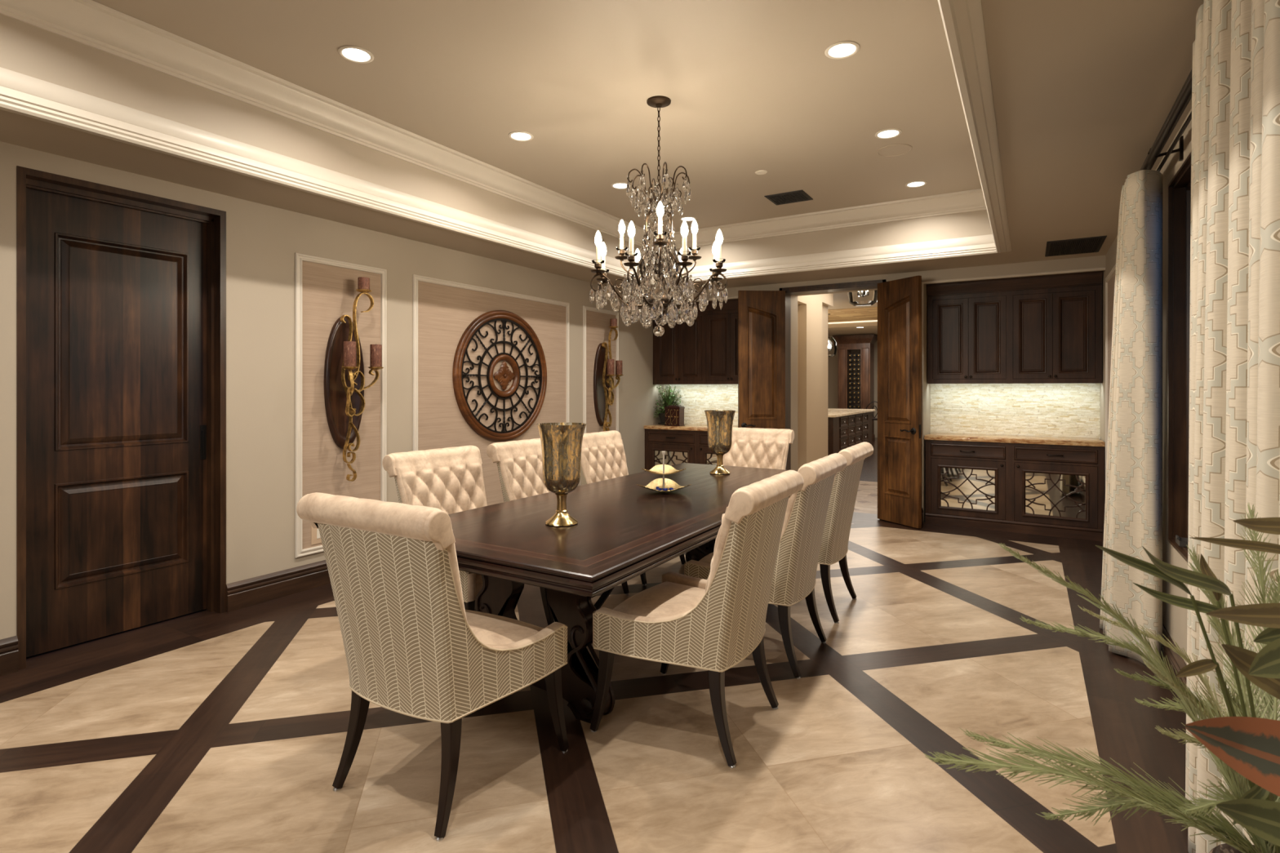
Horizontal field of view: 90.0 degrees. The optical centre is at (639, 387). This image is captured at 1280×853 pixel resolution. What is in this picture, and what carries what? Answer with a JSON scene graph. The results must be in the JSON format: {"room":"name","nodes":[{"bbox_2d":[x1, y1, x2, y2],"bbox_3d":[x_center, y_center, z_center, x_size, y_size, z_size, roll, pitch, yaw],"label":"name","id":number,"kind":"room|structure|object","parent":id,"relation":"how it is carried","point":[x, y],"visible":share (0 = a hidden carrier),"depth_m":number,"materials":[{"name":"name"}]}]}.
{"room":"dining room","nodes":[
{"label":"dining room","id":0,"kind":"room"},
{"bbox_2d":[0,141,663,639],"bbox_3d":[-1.982,-0.165,5.517,0.250,3.230,8.580,0,0,31],"label":"wall","id":1,"kind":"structure","parent":0,"point":[263,241],"depth_m":4.40,"materials":[{"name":"beige paint"}]},
{"bbox_2d":[16,165,226,670],"bbox_3d":[-3.021,0.158,3.761,0.214,2.585,1.000,0,0,31],"label":"door","id":2,"kind":"structure","parent":1,"relation":"in","point":[121,293],"depth_m":3.74,"materials":[{"name":"brown wood"}]},
{"bbox_2d":[0,560,330,676],"bbox_3d":[-2.014,1.361,5.197,0.026,0.178,8.000,0,0,31],"label":"baseboard","id":3,"kind":"structure","parent":1,"relation":"attached to","point":[241,594],"depth_m":4.32,"materials":[{"name":"brown wood"}]},
{"bbox_2d":[311,525,321,545],"bbox_3d":[-2.341,1.065,4.670,0.008,0.150,0.116,0,0,31],"label":"wall outlet","id":4,"kind":"object","parent":1,"relation":"attached to","point":[315,535],"visible":0.49,"depth_m":4.64,"materials":[{"name":"beige plastic"}]},
{"bbox_2d":[316,528,320,538],"bbox_3d":[-2.338,1.065,4.669,0.002,0.070,0.034,0,0,31],"label":"socket","id":5,"kind":"object","parent":4,"relation":"attached to","point":[318,536],"depth_m":4.66,"materials":[{"name":"beige plastic"}]},
{"bbox_2d":[294,253,386,558],"bbox_3d":[-2.235,0.128,4.838,0.020,2.155,0.747,0,0,31],"label":"trim","id":6,"kind":"structure","parent":1,"relation":"attached to","point":[325,289],"depth_m":4.73,"materials":[{"name":"beige paint"}]},
{"bbox_2d":[324,288,383,481],"bbox_3d":[-2.114,-0.017,4.805,0.256,1.437,0.386,0,0,31],"label":"wall sconce","id":7,"kind":"object","parent":1,"relation":"attached to","point":[344,386],"visible":0.99,"depth_m":4.79,"materials":[{"name":"brown metal"}]},
{"bbox_2d":[343,340,355,366],"bbox_3d":[-2.114,-0.243,4.667,0.084,0.191,0.084,0,0,31],"label":"pillar candle","id":8,"kind":"object","parent":7,"relation":"on","point":[349,347],"visible":0.82,"depth_m":4.63,"materials":[{"name":"red wax"}]},
{"bbox_2d":[357,276,369,289],"bbox_3d":[-2.088,-0.783,4.844,0.084,0.101,0.084,0,0,31],"label":"pillar candle","id":9,"kind":"object","parent":7,"relation":"on","point":[363,282],"visible":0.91,"depth_m":4.81,"materials":[{"name":"red wax"}]},
{"bbox_2d":[369,343,382,367],"bbox_3d":[-2.024,-0.243,4.911,0.084,0.181,0.084,0,0,31],"label":"pillar candle","id":10,"kind":"object","parent":7,"relation":"on","point":[375,350],"visible":0.88,"depth_m":4.88,"materials":[{"name":"red wax"}]},
{"bbox_2d":[412,274,569,506],"bbox_3d":[-1.351,0.128,6.296,0.020,2.155,2.137,0,0,31],"label":"wall panel","id":11,"kind":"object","parent":1,"relation":"attached to","point":[442,310],"depth_m":6.01,"materials":[{"name":"beige paint"}]},
{"bbox_2d":[452,310,546,441],"bbox_3d":[-1.331,-0.112,6.298,0.046,1.290,1.290,0,0,31],"label":"wall medallion","id":12,"kind":"object","parent":1,"relation":"attached to","point":[504,375],"visible":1,"depth_m":6.24,"materials":[{"name":"brown wood"}]},
{"bbox_2d":[582,305,618,433],"bbox_3d":[-0.463,0.128,7.761,0.020,2.155,0.743,0,0,31],"label":"trim","id":13,"kind":"structure","parent":1,"relation":"attached to","point":[596,323],"depth_m":7.62,"materials":[{"name":"beige paint"}]},
{"bbox_2d":[593,326,623,431],"bbox_3d":[-0.346,-0.017,7.721,0.256,1.437,0.386,0,0,31],"label":"wall sconce","id":14,"kind":"object","parent":1,"relation":"attached to","point":[602,390],"visible":0.88,"depth_m":7.70,"materials":[{"name":"brown metal"}]},
{"bbox_2d":[607,359,614,374],"bbox_3d":[-0.346,-0.243,7.583,0.084,0.191,0.084,0,0,31],"label":"pillar candle","id":15,"kind":"object","parent":14,"relation":"on","point":[611,362],"visible":0.98,"depth_m":7.55,"materials":[{"name":"red wax"}]},
{"bbox_2d":[609,318,617,326],"bbox_3d":[-0.320,-0.783,7.760,0.084,0.101,0.084,0,0,31],"label":"pillar candle","id":16,"kind":"object","parent":14,"relation":"on","point":[613,322],"visible":0.98,"depth_m":7.72,"materials":[{"name":"red wax"}]},
{"bbox_2d":[615,360,622,374],"bbox_3d":[-0.256,-0.243,7.827,0.084,0.181,0.084,0,0,31],"label":"pillar candle","id":17,"kind":"object","parent":14,"relation":"on","point":[619,363],"visible":0.99,"depth_m":7.79,"materials":[{"name":"red wax"}]},
{"bbox_2d":[0,437,1188,852],"bbox_3d":[2.282,1.480,9.550,12.000,0.060,20.300,0,0,31],"label":"floor","id":18,"kind":"structure","parent":0,"point":[203,731],"depth_m":2.65,"materials":[{"name":"beige tile"}]},
{"bbox_2d":[296,492,568,841],"bbox_3d":[-0.747,0.912,2.401,0.676,1.076,0.734,0,0,29],"label":"dining chair","id":19,"kind":"object","parent":18,"relation":"on","point":[413,648],"visible":1,"depth_m":2.14,"materials":[{"name":"fabric"}]},
{"bbox_2d":[465,609,542,644],"bbox_3d":[-0.697,1.016,2.490,0.560,0.148,0.523,0,0,29],"label":"seat cushion","id":20,"kind":"object","parent":19,"relation":"on","point":[489,628],"depth_m":2.51,"materials":[{"name":"fabric"}]},
{"bbox_2d":[382,445,554,625],"bbox_3d":[-0.981,0.912,3.713,0.734,1.076,0.676,0,0,32],"label":"dining chair","id":21,"kind":"object","parent":18,"relation":"on","point":[450,480],"visible":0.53,"depth_m":3.77,"materials":[{"name":"fabric"}]},
{"bbox_2d":[486,438,629,595],"bbox_3d":[-0.557,0.912,4.402,0.734,1.076,0.676,0,0,31],"label":"dining chair","id":22,"kind":"object","parent":18,"relation":"on","point":[519,463],"visible":0.26,"depth_m":4.37,"materials":[{"name":"fabric"}]},
{"bbox_2d":[448,462,797,724],"bbox_3d":[0.109,1.068,3.980,1.304,0.796,3.220,0,0,31],"label":"dining table","id":23,"kind":"object","parent":18,"relation":"on","point":[624,530],"visible":0.57,"depth_m":2.94,"materials":[{"name":"brown wood"}]},
{"bbox_2d":[536,422,586,526],"bbox_3d":[-0.386,0.425,3.154,0.244,0.490,0.244,0,0,31],"label":"hurricane vase","id":24,"kind":"object","parent":23,"relation":"on","point":[561,442],"visible":1,"depth_m":3.08,"materials":[{"name":"gold metal"}]},
{"bbox_2d":[536,422,586,493],"bbox_3d":[-0.386,0.351,3.154,0.244,0.342,0.244,0,0,31],"label":"glass bowl","id":25,"kind":"object","parent":24,"relation":"on","point":[561,442],"depth_m":3.07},
{"bbox_2d":[635,451,691,492],"bbox_3d":[0.149,0.538,4.099,0.344,0.255,0.347,0,0,-43],"label":"tiered tray","id":26,"kind":"object","parent":23,"relation":"on","point":[663,468],"visible":0.88,"depth_m":4.19,"materials":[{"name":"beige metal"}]},
{"bbox_2d":[704,409,735,475],"bbox_3d":[0.622,0.425,4.984,0.244,0.490,0.244,0,0,31],"label":"hurricane vase","id":27,"kind":"object","parent":23,"relation":"on","point":[719,422],"visible":1,"depth_m":4.91,"materials":[{"name":"gold metal"}]},
{"bbox_2d":[704,409,735,454],"bbox_3d":[0.622,0.351,4.984,0.244,0.342,0.244,0,0,31],"label":"glass bowl","id":28,"kind":"object","parent":27,"relation":"on","point":[719,422],"depth_m":4.90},
{"bbox_2d":[580,430,685,586],"bbox_3d":[-0.106,0.912,5.146,0.734,1.076,0.676,0,0,31],"label":"dining chair","id":29,"kind":"object","parent":18,"relation":"on","point":[603,457],"visible":0.44,"depth_m":5.21,"materials":[{"name":"fabric"}]},
{"bbox_2d":[644,428,716,470],"bbox_3d":[0.847,1.005,8.437,1.552,0.890,0.532,0,0,31],"label":"base cabinet","id":30,"kind":"object","parent":18,"relation":"on","point":[680,446],"visible":0.3,"depth_m":8.39,"materials":[{"name":"brown wood"}]},
{"bbox_2d":[654,450,687,466],"bbox_3d":[0.410,1.050,8.446,0.502,0.410,0.003,0,0,31],"label":"mirror","id":31,"kind":"object","parent":30,"relation":"attached to","point":[671,457],"depth_m":8.44,"materials":[{"name":"beige mirror"}]},
{"bbox_2d":[644,424,737,431],"bbox_3d":[0.864,0.536,8.453,1.566,0.046,0.548,0,0,31],"label":"countertop","id":32,"kind":"structure","parent":30,"relation":"on","point":[686,427],"depth_m":8.39,"materials":[{"name":"beige stone"}]},
{"bbox_2d":[653,384,681,424],"bbox_3d":[0.419,0.244,8.835,0.442,0.537,0.413,0,0,31],"label":"potted plant","id":33,"kind":"object","parent":32,"relation":"on","point":[668,400],"visible":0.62,"depth_m":8.81,"materials":[{"name":"green plant"}]},
{"bbox_2d":[664,401,684,426],"bbox_3d":[0.462,0.353,8.554,0.230,0.318,0.152,0,0,31],"label":"canister","id":34,"kind":"object","parent":32,"relation":"on","point":[674,414],"visible":1,"depth_m":8.50,"materials":[{"name":"brown wood"}]},
{"bbox_2d":[706,453,716,465],"bbox_3d":[1.061,1.050,8.051,0.492,0.410,0.003,0,0,31],"label":"mirror","id":35,"kind":"object","parent":30,"relation":"attached to","point":[711,458],"depth_m":8.14,"materials":[{"name":"silver mirror"}]},
{"bbox_2d":[590,470,804,768],"bbox_3d":[0.268,0.912,2.798,0.734,1.076,0.676,0,0,30],"label":"dining chair","id":36,"kind":"object","parent":18,"relation":"on","point":[712,624],"visible":1,"depth_m":2.55,"materials":[{"name":"fabric"}]},
{"bbox_2d":[613,581,705,617],"bbox_3d":[0.180,1.016,2.849,0.523,0.148,0.560,0,0,30],"label":"seat cushion","id":37,"kind":"object","parent":36,"relation":"on","point":[667,598],"depth_m":2.85,"materials":[{"name":"fabric"}]},
{"bbox_2d":[722,426,794,469],"bbox_3d":[0.919,0.912,5.604,0.676,1.076,0.734,0,0,31],"label":"dining chair","id":38,"kind":"object","parent":18,"relation":"on","point":[751,447],"visible":0.3,"depth_m":5.76,"materials":[{"name":"fabric"}]},
{"bbox_2d":[684,453,846,679],"bbox_3d":[0.702,0.912,3.542,0.734,1.076,0.676,0,0,30],"label":"dining chair","id":39,"kind":"object","parent":18,"relation":"on","point":[793,580],"visible":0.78,"depth_m":3.24,"materials":[{"name":"fabric"}]},
{"bbox_2d":[698,551,713,564],"bbox_3d":[0.614,1.016,3.593,0.523,0.148,0.560,0,0,30],"label":"seat cushion","id":40,"kind":"object","parent":39,"relation":"on","point":[707,559],"depth_m":3.56,"materials":[{"name":"fabric"}]},
{"bbox_2d":[817,441,873,623],"bbox_3d":[1.125,0.912,4.289,0.734,1.076,0.676,0,0,30],"label":"dining chair","id":41,"kind":"object","parent":18,"relation":"on","point":[835,539],"visible":0.61,"depth_m":3.98,"materials":[{"name":"fabric"}]},
{"bbox_2d":[827,408,875,455],"bbox_3d":[4.008,0.983,13.825,1.340,0.935,3.660,0,0,31],"label":"kitchen island","id":42,"kind":"object","parent":18,"relation":"on","point":[846,428],"visible":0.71,"depth_m":13.08,"materials":[{"name":"brown wood"}]},
{"bbox_2d":[827,408,875,417],"bbox_3d":[4.008,0.540,13.825,1.340,0.050,3.660,0,0,31],"label":"island countertop","id":43,"kind":"structure","parent":42,"relation":"on","point":[832,413],"depth_m":13.47,"materials":[{"name":"beige stone"}]},
{"bbox_2d":[831,333,877,441],"bbox_3d":[5.842,0.028,17.332,1.080,2.845,0.740,0,0,31],"label":"wine cabinet","id":44,"kind":"object","parent":18,"relation":"on","point":[862,344],"visible":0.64,"depth_m":17.21,"materials":[{"name":"brown wood"}]},
{"bbox_2d":[866,400,877,420],"bbox_3d":[5.650,0.895,15.530,0.427,1.113,0.445,0,0,31],"label":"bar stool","id":45,"kind":"object","parent":18,"relation":"on","point":[873,418],"visible":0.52,"depth_m":15.67,"materials":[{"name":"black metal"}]},
{"bbox_2d":[925,440,1104,541],"bbox_3d":[3.830,1.005,6.629,1.552,0.890,0.532,0,0,31],"label":"base cabinet","id":46,"kind":"object","parent":18,"relation":"on","point":[1057,491],"visible":1,"depth_m":6.40,"materials":[{"name":"brown wood"}]},
{"bbox_2d":[941,467,995,511],"bbox_3d":[3.393,1.050,6.637,0.502,0.410,0.003,0,0,31],"label":"mirror","id":47,"kind":"object","parent":46,"relation":"attached to","point":[962,489],"depth_m":6.63,"materials":[{"name":"silver mirror"}]},
{"bbox_2d":[924,432,1104,446],"bbox_3d":[3.837,0.536,6.650,1.562,0.046,0.548,0,0,31],"label":"countertop","id":48,"kind":"structure","parent":46,"relation":"on","point":[1066,441],"depth_m":6.49,"materials":[{"name":"beige stone"}]},
{"bbox_2d":[1025,472,1085,518],"bbox_3d":[4.043,1.050,6.243,0.492,0.410,0.003,0,0,31],"label":"mirror","id":49,"kind":"object","parent":46,"relation":"attached to","point":[1047,495],"depth_m":6.23,"materials":[{"name":"silver mirror"}]},
{"bbox_2d":[1208,843,1261,852],"bbox_3d":[0.992,1.105,0.989,0.270,0.689,0.270,0,0,31],"label":"urn","id":50,"kind":"object","parent":18,"relation":"on","point":[1222,848],"visible":0.48,"depth_m":1.06,"materials":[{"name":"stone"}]},
{"bbox_2d":[923,502,1279,852],"bbox_3d":[0.830,0.541,0.920,0.787,0.698,0.400,0,0,-21],"label":"greenery arrangement","id":51,"kind":"object","parent":50,"relation":"in","point":[1245,746],"visible":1,"depth_m":0.98,"materials":[{"name":"green plant"}]},
{"bbox_2d":[0,0,1204,294],"bbox_3d":[0.232,-1.570,4.105,5.500,0.580,8.860,0,0,31],"label":"ceiling","id":52,"kind":"structure","parent":0,"point":[751,86],"depth_m":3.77,"materials":[{"name":"beige paint"}]},
{"bbox_2d":[337,45,373,62],"bbox_3d":[-1.516,-1.776,3.422,0.176,0.008,0.176,0,0,31],"label":"recessed light","id":53,"kind":"object","parent":52,"relation":"in","point":[352,53],"visible":1,"depth_m":3.42,"materials":[{"name":"white glass"}]},
{"bbox_2d":[0,0,986,250],"bbox_3d":[0.078,-1.697,4.011,3.575,0.164,6.260,0,0,31],"label":"trim","id":54,"kind":"structure","parent":52,"relation":"attached to","point":[91,23],"depth_m":4.13,"materials":[{"name":"beige paint"}]},
{"bbox_2d":[0,0,1011,285],"bbox_3d":[0.078,-1.296,4.011,3.765,0.172,6.450,0,0,31],"label":"trim","id":55,"kind":"structure","parent":52,"relation":"attached to","point":[20,94],"depth_m":3.68,"materials":[{"name":"beige paint"}]},
{"bbox_2d":[508,130,533,141],"bbox_3d":[-0.842,-1.776,4.533,0.176,0.008,0.176,0,0,31],"label":"recessed light","id":56,"kind":"object","parent":52,"relation":"in","point":[519,135],"visible":1,"depth_m":4.53,"materials":[{"name":"white glass"}]},
{"bbox_2d":[611,182,631,189],"bbox_3d":[-0.168,-1.776,5.645,0.176,0.008,0.176,0,0,31],"label":"recessed light","id":57,"kind":"object","parent":52,"relation":"in","point":[620,185],"visible":0.84,"depth_m":5.64,"materials":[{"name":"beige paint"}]},
{"bbox_2d":[589,95,728,336],"bbox_3d":[0.116,-1.048,3.985,0.822,1.465,0.826,0,0,-43],"label":"chandelier","id":58,"kind":"object","parent":52,"relation":"hanging from","point":[635,296],"visible":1,"depth_m":3.87,"materials":[{"name":"clear glass"}]},
{"bbox_2d":[680,216,696,221],"bbox_3d":[0.506,-1.776,6.756,0.176,0.008,0.176,0,0,31],"label":"recessed light","id":59,"kind":"object","parent":52,"relation":"in","point":[685,218],"visible":0.92,"depth_m":6.73,"materials":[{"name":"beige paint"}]},
{"bbox_2d":[755,169,767,174],"bbox_3d":[1.002,-1.777,5.298,0.100,0.006,0.100,0,0,31],"label":"smoke detector cover","id":60,"kind":"object","parent":52,"relation":"attached to","point":[761,171],"visible":1,"depth_m":5.29,"materials":[{"name":"beige plastic"}]},
{"bbox_2d":[764,189,813,204],"bbox_3d":[1.396,-1.775,6.006,0.360,0.010,0.340,0,0,31],"label":"ceiling vent","id":61,"kind":"object","parent":52,"relation":"in","point":[797,196],"visible":1,"depth_m":5.99,"materials":[{"name":"black metal"}]},
{"bbox_2d":[768,191,808,204],"bbox_3d":[1.396,-1.776,6.006,0.300,0.007,0.280,0,0,31],"label":"grille","id":62,"kind":"object","parent":61,"relation":"attached to","point":[790,197],"depth_m":6.00,"materials":[{"name":"black metal"}]},
{"bbox_2d":[824,40,859,58],"bbox_3d":[1.065,-1.776,3.377,0.176,0.008,0.176,0,0,31],"label":"recessed light","id":63,"kind":"object","parent":52,"relation":"in","point":[843,49],"visible":1,"depth_m":3.37,"materials":[{"name":"white glass"}]},
{"bbox_2d":[875,128,902,138],"bbox_3d":[1.739,-1.776,4.489,0.176,0.008,0.176,0,0,31],"label":"recessed light","id":64,"kind":"object","parent":52,"relation":"in","point":[888,133],"visible":1,"depth_m":4.48,"materials":[{"name":"white glass"}]},
{"bbox_2d":[876,143,912,156],"bbox_3d":[1.909,-1.777,4.807,0.250,0.006,0.250,0,0,31],"label":"ceiling speaker","id":65,"kind":"object","parent":52,"relation":"attached to","point":[897,149],"visible":1,"depth_m":4.80,"materials":[{"name":"beige paint"}]},
{"bbox_2d":[905,180,927,187],"bbox_3d":[2.413,-1.776,5.600,0.176,0.008,0.176,0,0,31],"label":"recessed light","id":66,"kind":"object","parent":52,"relation":"in","point":[917,183],"visible":1,"depth_m":5.60,"materials":[{"name":"white glass"}]},
{"bbox_2d":[1044,235,1106,256],"bbox_3d":[3.821,-1.235,5.641,0.415,0.010,0.710,0,0,31],"label":"ceiling vent","id":67,"kind":"object","parent":52,"relation":"in","point":[1092,244],"visible":1,"depth_m":5.62,"materials":[{"name":"black metal"}]},
{"bbox_2d":[797,293,833,470],"bbox_3d":[2.237,-0.050,9.303,0.580,3.000,2.110,0,0,31],"label":"wall","id":68,"kind":"structure","parent":0,"point":[812,309],"depth_m":9.10,"materials":[{"name":"beige paint"}]},
{"bbox_2d":[827,340,877,437],"bbox_3d":[5.445,-0.050,14.767,12.000,3.000,7.900,0,0,31],"label":"wall","id":69,"kind":"structure","parent":0,"point":[832,361],"depth_m":19.06,"materials":[{"name":"beige paint"}]},
{"bbox_2d":[827,306,877,322],"bbox_3d":[3.932,-1.544,14.105,6.100,0.012,2.400,0,0,31],"label":"beam","id":70,"kind":"structure","parent":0,"point":[869,313],"depth_m":13.56,"materials":[{"name":"brown wood"}]},
{"bbox_2d":[827,320,877,340],"bbox_3d":[5.591,-1.480,16.841,6.100,0.140,4.000,0,0,31],"label":"ceiling","id":71,"kind":"structure","parent":0,"point":[870,327],"depth_m":15.37,"materials":[{"name":"beige paint"}]},
{"bbox_2d":[827,320,877,324],"bbox_3d":[4.551,-1.518,15.125,5.900,0.025,0.015,0,0,31],"label":"light strip","id":72,"kind":"object","parent":71,"relation":"in","point":[873,320],"visible":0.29,"depth_m":14.88,"materials":[{"name":"beige plastic"}]},
{"bbox_2d":[827,290,877,310],"bbox_3d":[4.475,-1.580,13.168,12.000,0.060,11.840,0,0,31],"label":"ceiling","id":73,"kind":"structure","parent":0,"point":[841,300],"depth_m":11.37,"materials":[{"name":"beige paint"}]},
{"bbox_2d":[827,313,836,356],"bbox_3d":[3.946,-1.100,13.453,0.370,0.900,0.370,0,0,31],"label":"glass pendant","id":74,"kind":"object","parent":73,"relation":"hanging from","point":[832,338],"visible":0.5,"depth_m":13.36,"materials":[{"name":"black metal"}]},
{"bbox_2d":[848,289,877,306],"bbox_3d":[2.842,-1.300,8.159,0.370,0.500,0.370,0,0,31],"label":"glass pendant","id":75,"kind":"object","parent":73,"relation":"hanging from","point":[867,303],"visible":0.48,"depth_m":8.11,"materials":[{"name":"black metal"}]},
{"bbox_2d":[648,255,1105,523],"bbox_3d":[2.357,-0.165,7.611,5.500,3.230,0.660,0,0,31],"label":"wall","id":76,"kind":"structure","parent":0,"point":[1098,260],"depth_m":6.97,"materials":[{"name":"beige paint"}]},
{"bbox_2d":[653,298,737,384],"bbox_3d":[0.908,-0.585,8.534,1.556,1.090,0.364,0,0,31],"label":"upper cabinet","id":77,"kind":"object","parent":76,"relation":"attached to","point":[705,352],"visible":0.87,"depth_m":8.45,"materials":[{"name":"brown wood"}]},
{"bbox_2d":[663,384,737,426],"bbox_3d":[1.016,0.235,8.701,1.575,0.570,0.025,0,0,31],"label":"stone wall","id":78,"kind":"structure","parent":76,"relation":"attached to","point":[695,399],"depth_m":8.78,"materials":[{"name":"beige stone"}]},
{"bbox_2d":[697,296,737,301],"bbox_3d":[0.728,0.091,8.203,1.595,2.437,0.016,0,0,31],"label":"trim","id":79,"kind":"structure","parent":76,"relation":"attached to","point":[730,297],"depth_m":7.96,"materials":[{"name":"beige paint"}]},
{"bbox_2d":[737,275,921,528],"bbox_3d":[2.138,0.134,7.258,2.005,2.632,0.570,0,0,31],"label":"door","id":80,"kind":"structure","parent":76,"relation":"in","point":[764,317],"depth_m":6.95,"materials":[{"name":"brown wood"}]},
{"bbox_2d":[682,264,1105,302],"bbox_3d":[2.215,-1.125,7.328,5.050,0.050,0.030,0,0,31],"label":"trim","id":81,"kind":"structure","parent":76,"relation":"attached to","point":[1104,265],"depth_m":6.41,"materials":[{"name":"beige paint"}]},
{"bbox_2d":[921,507,923,524],"bbox_3d":[2.200,1.361,7.305,1.898,0.178,0.026,0,0,31],"label":"baseboard","id":82,"kind":"structure","parent":76,"relation":"attached to","point":[922,508],"depth_m":6.81,"materials":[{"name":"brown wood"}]},
{"bbox_2d":[921,266,1105,508],"bbox_3d":[3.679,0.091,6.414,1.595,2.437,0.016,0,0,31],"label":"trim","id":83,"kind":"structure","parent":76,"relation":"attached to","point":[1101,268],"depth_m":6.74,"materials":[{"name":"beige paint"}]},
{"bbox_2d":[927,271,1102,383],"bbox_3d":[3.885,-0.585,6.729,1.556,1.090,0.364,0,0,31],"label":"upper cabinet","id":84,"kind":"object","parent":76,"relation":"attached to","point":[1042,329],"visible":0.99,"depth_m":6.58,"materials":[{"name":"brown wood"}]},
{"bbox_2d":[930,383,1100,438],"bbox_3d":[3.987,0.235,6.900,1.575,0.570,0.025,0,0,31],"label":"backsplash","id":85,"kind":"structure","parent":76,"relation":"attached to","point":[1048,410],"depth_m":6.85,"materials":[{"name":"beige stone"}]},
{"bbox_2d":[1099,108,1191,664],"bbox_3d":[2.529,-0.165,2.782,0.200,3.230,8.580,0,0,31],"label":"wall","id":86,"kind":"structure","parent":0,"point":[1174,617],"depth_m":3.35,"materials":[{"name":"beige paint"}]},
{"bbox_2d":[1105,264,1115,487],"bbox_3d":[3.576,0.102,4.723,0.020,2.205,2.685,0,0,31],"label":"trim","id":87,"kind":"structure","parent":86,"relation":"attached to","point":[1110,278],"depth_m":5.79,"materials":[{"name":"beige paint"}]},
{"bbox_2d":[1102,524,1186,715],"bbox_3d":[2.282,1.361,2.593,0.026,0.178,8.000,0,0,31],"label":"baseboard","id":88,"kind":"structure","parent":86,"relation":"attached to","point":[1175,660],"depth_m":3.12,"materials":[{"name":"brown wood"}]},
{"bbox_2d":[1139,67,1192,171],"bbox_3d":[2.019,-1.122,2.268,0.138,0.110,3.772,0,0,31],"label":"curtain rod","id":89,"kind":"object","parent":86,"relation":"attached to","point":[1184,95],"visible":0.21,"depth_m":2.78,"materials":[{"name":"brown metal"}]},
{"bbox_2d":[1099,169,1163,667],"bbox_3d":[2.669,0.174,3.548,0.190,2.529,0.734,0,0,15],"label":"curtain","id":90,"kind":"object","parent":89,"relation":"hanging from","point":[1133,508],"visible":0.92,"depth_m":3.31,"materials":[{"name":"fabric"}]},
{"bbox_2d":[1185,0,1279,852],"bbox_3d":[1.469,0.144,1.490,0.139,2.588,2.051,0,0,31],"label":"curtain","id":91,"kind":"object","parent":89,"relation":"hanging from","point":[1234,420],"visible":0.7,"depth_m":1.63,"materials":[{"name":"fabric"}]},
{"bbox_2d":[1168,152,1191,562],"bbox_3d":[1.983,-0.125,1.970,0.132,1.830,3.025,0,0,31],"label":"window","id":92,"kind":"structure","parent":86,"relation":"in","point":[1180,187],"depth_m":3.25,"materials":[{"name":"brown wood"}]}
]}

